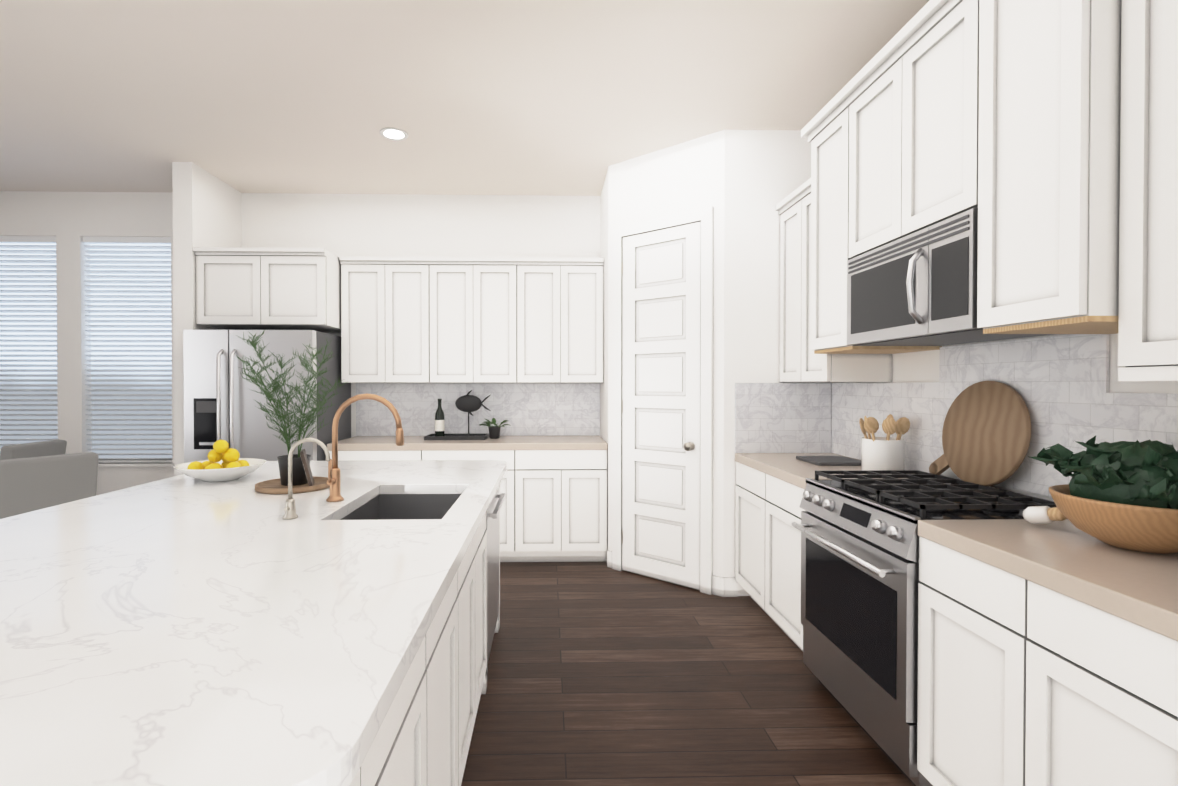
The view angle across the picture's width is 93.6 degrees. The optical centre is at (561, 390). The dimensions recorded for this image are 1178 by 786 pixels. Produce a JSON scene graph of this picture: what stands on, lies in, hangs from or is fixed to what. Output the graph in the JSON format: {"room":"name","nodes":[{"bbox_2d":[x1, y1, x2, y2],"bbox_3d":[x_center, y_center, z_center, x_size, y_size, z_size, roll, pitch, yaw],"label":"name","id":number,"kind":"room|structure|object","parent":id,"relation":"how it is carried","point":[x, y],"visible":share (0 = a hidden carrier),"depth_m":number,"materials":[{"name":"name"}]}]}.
{"room":"kitchen","nodes":[
{"label":"kitchen","id":0,"kind":"room"},
{"bbox_2d":[172,162,241,475],"bbox_3d":[-2.772,-0.177,4.364,0.140,2.980,0.650,0,1,-1],"label":"wall","id":1,"kind":"structure","parent":0,"point":[207,209],"depth_m":4.04,"materials":[{"name":"paint"}]},
{"bbox_2d":[0,191,599,495],"bbox_3d":[-2.676,-0.181,4.751,9.150,2.980,0.120,0,1,-1],"label":"wall","id":2,"kind":"structure","parent":0,"point":[424,225],"depth_m":4.69,"materials":[{"name":"paint"}]},
{"bbox_2d":[0,236,57,452],"bbox_3d":[-4.625,-0.328,4.684,0.790,1.945,0.140,0,1,-1],"label":"window blind","id":3,"kind":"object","parent":2,"relation":"in","point":[28,356],"depth_m":4.70,"materials":[{"name":"paint"}]},
{"bbox_2d":[82,236,173,466],"bbox_3d":[-3.675,-0.328,4.706,0.790,1.945,0.140,0,1,-1],"label":"window blind","id":4,"kind":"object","parent":2,"relation":"in","point":[130,365],"depth_m":4.72,"materials":[{"name":"paint"}]},
{"bbox_2d":[193,247,340,332],"bbox_3d":[-2.225,-0.767,4.368,0.945,0.560,0.650,0,1,-1],"label":"upper cabinet","id":5,"kind":"object","parent":2,"relation":"attached to","point":[240,288],"visible":0.94,"depth_m":4.08,"materials":[{"name":"paint"}]},
{"bbox_2d":[339,257,603,382],"bbox_3d":[-0.705,-0.555,4.543,2.082,0.988,0.375,0,1,-1],"label":"upper cabinet","id":6,"kind":"object","parent":2,"relation":"attached to","point":[463,320],"visible":1,"depth_m":4.39,"materials":[{"name":"paint"}]},
{"bbox_2d":[0,0,929,195],"bbox_3d":[-2.582,-1.662,0.728,9.150,0.060,8.200,0,1,-1],"label":"ceiling","id":7,"kind":"structure","parent":0,"point":[532,97],"depth_m":3.00,"materials":[{"name":"paint"}]},
{"bbox_2d":[380,128,407,140],"bbox_3d":[-1.083,-1.656,3.574,0.176,0.007,0.176,0,1,-1],"label":"recessed light","id":8,"kind":"object","parent":7,"relation":"in","point":[395,134],"visible":1,"depth_m":3.57,"materials":[{"name":"paint"}]},
{"bbox_2d":[461,561,913,785],"bbox_3d":[-2.582,1.378,0.757,9.150,0.060,8.200,0,1,-1],"label":"floor","id":9,"kind":"structure","parent":0,"point":[600,673],"depth_m":2.39,"materials":[{"name":"brown wood"}]},
{"bbox_2d":[0,439,66,459],"bbox_3d":[-3.968,0.844,3.893,0.566,0.948,0.480,0,1,-6],"label":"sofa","id":10,"kind":"object","parent":9,"relation":"on","point":[43,448],"visible":0.19,"depth_m":3.87,"materials":[{"name":"grey fabric"}]},
{"bbox_2d":[0,452,98,518],"bbox_3d":[-3.158,0.850,3.273,0.566,0.948,0.480,0,1,29],"label":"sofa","id":11,"kind":"object","parent":9,"relation":"on","point":[29,484],"visible":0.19,"depth_m":3.13,"materials":[{"name":"grey fabric"}]},
{"bbox_2d":[183,330,350,462],"bbox_3d":[-2.224,0.442,4.264,0.900,1.745,0.826,0,1,-1],"label":"fridge","id":12,"kind":"object","parent":9,"relation":"on","point":[220,402],"visible":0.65,"depth_m":3.91,"materials":[{"name":"grey metal"}]},
{"bbox_2d":[327,447,430,460],"bbox_3d":[-1.365,0.870,4.414,0.755,0.885,0.629,0,1,-1],"label":"base cabinet","id":13,"kind":"object","parent":9,"relation":"on","point":[344,453],"depth_m":4.10,"materials":[{"name":"paint"}]},
{"bbox_2d":[348,468,506,785],"bbox_3d":[-1.020,0.892,1.858,1.485,0.890,2.473,0,1,-1],"label":"kitchen island","id":14,"kind":"object","parent":9,"relation":"on","point":[423,736],"depth_m":1.52,"materials":[{"name":"wood"}]},
{"bbox_2d":[0,460,506,785],"bbox_3d":[-1.027,0.464,1.830,1.510,0.112,2.560,0,1,-1],"label":"island countertop","id":15,"kind":"structure","parent":14,"relation":"on","point":[181,630],"depth_m":1.00,"materials":[{"name":"white stone"}]},
{"bbox_2d":[173,440,266,481],"bbox_3d":[-1.527,0.310,2.482,0.360,0.181,0.360,0,1,-1],"label":"lemon bowl","id":16,"kind":"object","parent":15,"relation":"on","point":[224,462],"visible":1,"depth_m":2.43,"materials":[{"name":"white ceramic"}]},
{"bbox_2d":[235,330,347,493],"bbox_3d":[-1.115,0.081,2.279,0.420,0.642,0.363,0,1,-1],"label":"potted plant","id":17,"kind":"object","parent":15,"relation":"on","point":[304,480],"visible":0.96,"depth_m":2.27,"materials":[{"name":"green plant"}]},
{"bbox_2d":[283,438,329,518],"bbox_3d":[-0.814,0.279,1.756,0.147,0.256,0.058,0,1,-1],"label":"faucet","id":18,"kind":"object","parent":15,"relation":"on","point":[290,509],"visible":1,"depth_m":1.76,"materials":[{"name":"silver metal"}]},
{"bbox_2d":[326,393,403,501],"bbox_3d":[-0.720,0.208,2.005,0.282,0.393,0.110,0,1,-1],"label":"faucet","id":19,"kind":"object","parent":15,"relation":"on","point":[333,481],"visible":0.98,"depth_m":2.02,"materials":[{"name":"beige metal"}]},
{"bbox_2d":[431,447,522,561],"bbox_3d":[-0.702,0.870,4.430,0.816,0.885,0.629,0,1,-1],"label":"base cabinet","id":20,"kind":"object","parent":9,"relation":"on","point":[511,484],"depth_m":4.12,"materials":[{"name":"paint"}]},
{"bbox_2d":[523,447,607,561],"bbox_3d":[-0.038,0.870,4.446,0.754,0.885,0.629,0,1,-1],"label":"base cabinet","id":21,"kind":"object","parent":9,"relation":"on","point":[565,488],"depth_m":4.14,"materials":[{"name":"paint"}]},
{"bbox_2d":[327,435,606,446],"bbox_3d":[-0.702,0.419,4.424,2.082,0.052,0.632,0,1,-1],"label":"countertop","id":22,"kind":"structure","parent":21,"relation":"on","point":[359,440],"depth_m":4.25,"materials":[{"name":"beige stone"}]},
{"bbox_2d":[424,390,490,439],"bbox_3d":[-0.829,0.194,4.478,0.511,0.394,0.260,0,1,-1],"label":"tray","id":23,"kind":"object","parent":22,"relation":"on","point":[468,403],"visible":1,"depth_m":4.46,"materials":[{"name":"grey plastic"}]},
{"bbox_2d":[479,418,508,438],"bbox_3d":[-0.538,0.309,4.511,0.262,0.163,0.246,0,1,-1],"label":"plant","id":24,"kind":"object","parent":22,"relation":"on","point":[494,432],"visible":1,"depth_m":4.46,"materials":[{"name":"green plant"}]},
{"bbox_2d":[735,382,940,650],"bbox_3d":[1.436,0.642,3.052,0.632,1.368,0.981,0,1,-1],"label":"base cabinet","id":25,"kind":"object","parent":9,"relation":"on","point":[779,427],"visible":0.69,"depth_m":3.19,"materials":[{"name":"paint"}]},
{"bbox_2d":[796,456,860,465],"bbox_3d":[1.514,0.395,3.105,0.270,0.018,0.280,0,1,-1],"label":"tray","id":26,"kind":"object","parent":25,"relation":"on","point":[831,461],"visible":0.81,"depth_m":3.04,"materials":[{"name":"grey"}]},
{"bbox_2d":[859,414,909,469],"bbox_3d":[1.585,0.265,2.739,0.231,0.285,0.247,0,1,-1],"label":"utensil crock","id":27,"kind":"object","parent":25,"relation":"on","point":[887,452],"visible":0.88,"depth_m":2.67,"materials":[{"name":"white ceramic"}]},
{"bbox_2d":[792,470,1056,785],"bbox_3d":[1.402,0.853,2.179,0.707,0.962,0.759,0,1,-1],"label":"range","id":28,"kind":"object","parent":9,"relation":"on","point":[860,581],"visible":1,"depth_m":2.03,"materials":[{"name":"silver metal"}]},
{"bbox_2d":[929,381,1030,485],"bbox_3d":[1.714,0.175,2.272,0.082,0.428,0.479,0,1,-1],"label":"cutting board","id":29,"kind":"object","parent":28,"relation":"on","point":[986,435],"visible":0.96,"depth_m":2.22,"materials":[{"name":"brown wood"}]},
{"bbox_2d":[917,393,1177,785],"bbox_3d":[1.475,0.677,1.392,0.632,1.330,0.806,0,1,-1],"label":"base cabinet","id":30,"kind":"object","parent":9,"relation":"on","point":[1047,654],"visible":0.9,"depth_m":1.39,"materials":[{"name":"paint"}]},
{"bbox_2d":[1023,506,1066,523],"bbox_3d":[1.463,0.379,1.670,0.070,0.064,0.111,0,1,-1],"label":"pestle","id":31,"kind":"object","parent":30,"relation":"on","point":[1039,514],"visible":0.9,"depth_m":1.66,"materials":[{"name":"white ceramic"}]},
{"bbox_2d":[1027,436,1177,553],"bbox_3d":[1.516,0.270,1.505,0.476,0.299,0.438,0,1,-1],"label":"bowl","id":32,"kind":"object","parent":30,"relation":"on","point":[1122,494],"visible":1,"depth_m":1.41,"materials":[{"name":"brown wood"}]},
{"bbox_2d":[600,130,832,595],"bbox_3d":[1.039,-0.175,4.153,1.380,2.980,1.250,0,1,-1],"label":"wall","id":33,"kind":"structure","parent":0,"point":[743,183],"depth_m":3.53,"materials":[{"name":"paint"}]},
{"bbox_2d":[612,206,713,594],"bbox_3d":[0.680,0.068,3.813,0.598,2.501,0.537,0,1,-1],"label":"door","id":34,"kind":"structure","parent":33,"relation":"attached to","point":[663,382],"depth_m":3.79,"materials":[{"name":"paint"}]},
{"bbox_2d":[607,550,737,596],"bbox_3d":[-2.980,1.289,0.672,8.350,0.120,8.050,0,1,-1],"label":"baseboard","id":35,"kind":"structure","parent":33,"relation":"attached to","point":[725,587],"depth_m":3.53,"materials":[{"name":"paint"}]},
{"bbox_2d":[833,333,1177,500],"bbox_3d":[1.869,-0.142,0.772,0.120,2.980,8.050,0,1,-1],"label":"wall","id":36,"kind":"structure","parent":0,"point":[920,366],"depth_m":2.35,"materials":[{"name":"paint"}]},
{"bbox_2d":[775,196,794,381],"bbox_3d":[1.572,-0.597,3.351,0.347,1.095,0.365,0,1,-1],"label":"upper cabinet","id":37,"kind":"object","parent":36,"relation":"attached to","point":[786,211],"depth_m":3.44,"materials":[{"name":"paint"}]},
{"bbox_2d":[791,188,894,381],"bbox_3d":[1.578,-0.594,3.104,0.347,1.095,0.365,0,1,-1],"label":"upper cabinet","id":38,"kind":"object","parent":36,"relation":"attached to","point":[806,366],"depth_m":3.14,"materials":[{"name":"paint"}]},
{"bbox_2d":[855,56,886,256],"bbox_3d":[1.548,-0.972,2.327,0.442,0.740,0.442,0,1,-1],"label":"upper cabinet","id":39,"kind":"object","parent":36,"relation":"attached to","point":[871,92],"depth_m":2.37,"materials":[{"name":"paint"}]},
{"bbox_2d":[807,88,941,351],"bbox_3d":[1.540,-0.776,2.703,0.442,1.140,0.426,0,1,-1],"label":"upper cabinet","id":40,"kind":"object","parent":36,"relation":"attached to","point":[831,184],"depth_m":2.71,"materials":[{"name":"paint"}]},
{"bbox_2d":[887,0,978,243],"bbox_3d":[1.556,-0.969,2.002,0.442,0.740,0.442,0,1,-1],"label":"upper cabinet","id":41,"kind":"object","parent":36,"relation":"attached to","point":[933,72],"depth_m":1.99,"materials":[{"name":"paint"}]},
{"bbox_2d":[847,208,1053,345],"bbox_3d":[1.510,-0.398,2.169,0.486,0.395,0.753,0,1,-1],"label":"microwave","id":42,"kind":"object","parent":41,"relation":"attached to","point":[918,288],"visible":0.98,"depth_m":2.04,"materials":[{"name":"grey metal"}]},
{"bbox_2d":[939,334,1109,496],"bbox_3d":[1.767,0.094,2.180,0.010,0.580,0.766,0,1,-1],"label":"backsplash","id":43,"kind":"structure","parent":36,"relation":"attached to","point":[1059,385],"depth_m":2.02,"materials":[{"name":"tile"}]},
{"bbox_2d":[971,0,1118,333],"bbox_3d":[1.565,-0.766,1.639,0.442,1.140,0.410,0,1,-1],"label":"upper cabinet","id":44,"kind":"object","parent":36,"relation":"attached to","point":[1041,136],"depth_m":1.54,"materials":[{"name":"paint"}]},
{"bbox_2d":[1107,0,1177,371],"bbox_3d":[1.622,-0.590,1.207,0.347,1.067,0.454,0,1,-1],"label":"upper cabinet","id":45,"kind":"object","parent":36,"relation":"attached to","point":[1145,323],"depth_m":1.37,"materials":[{"name":"paint"}]}
]}

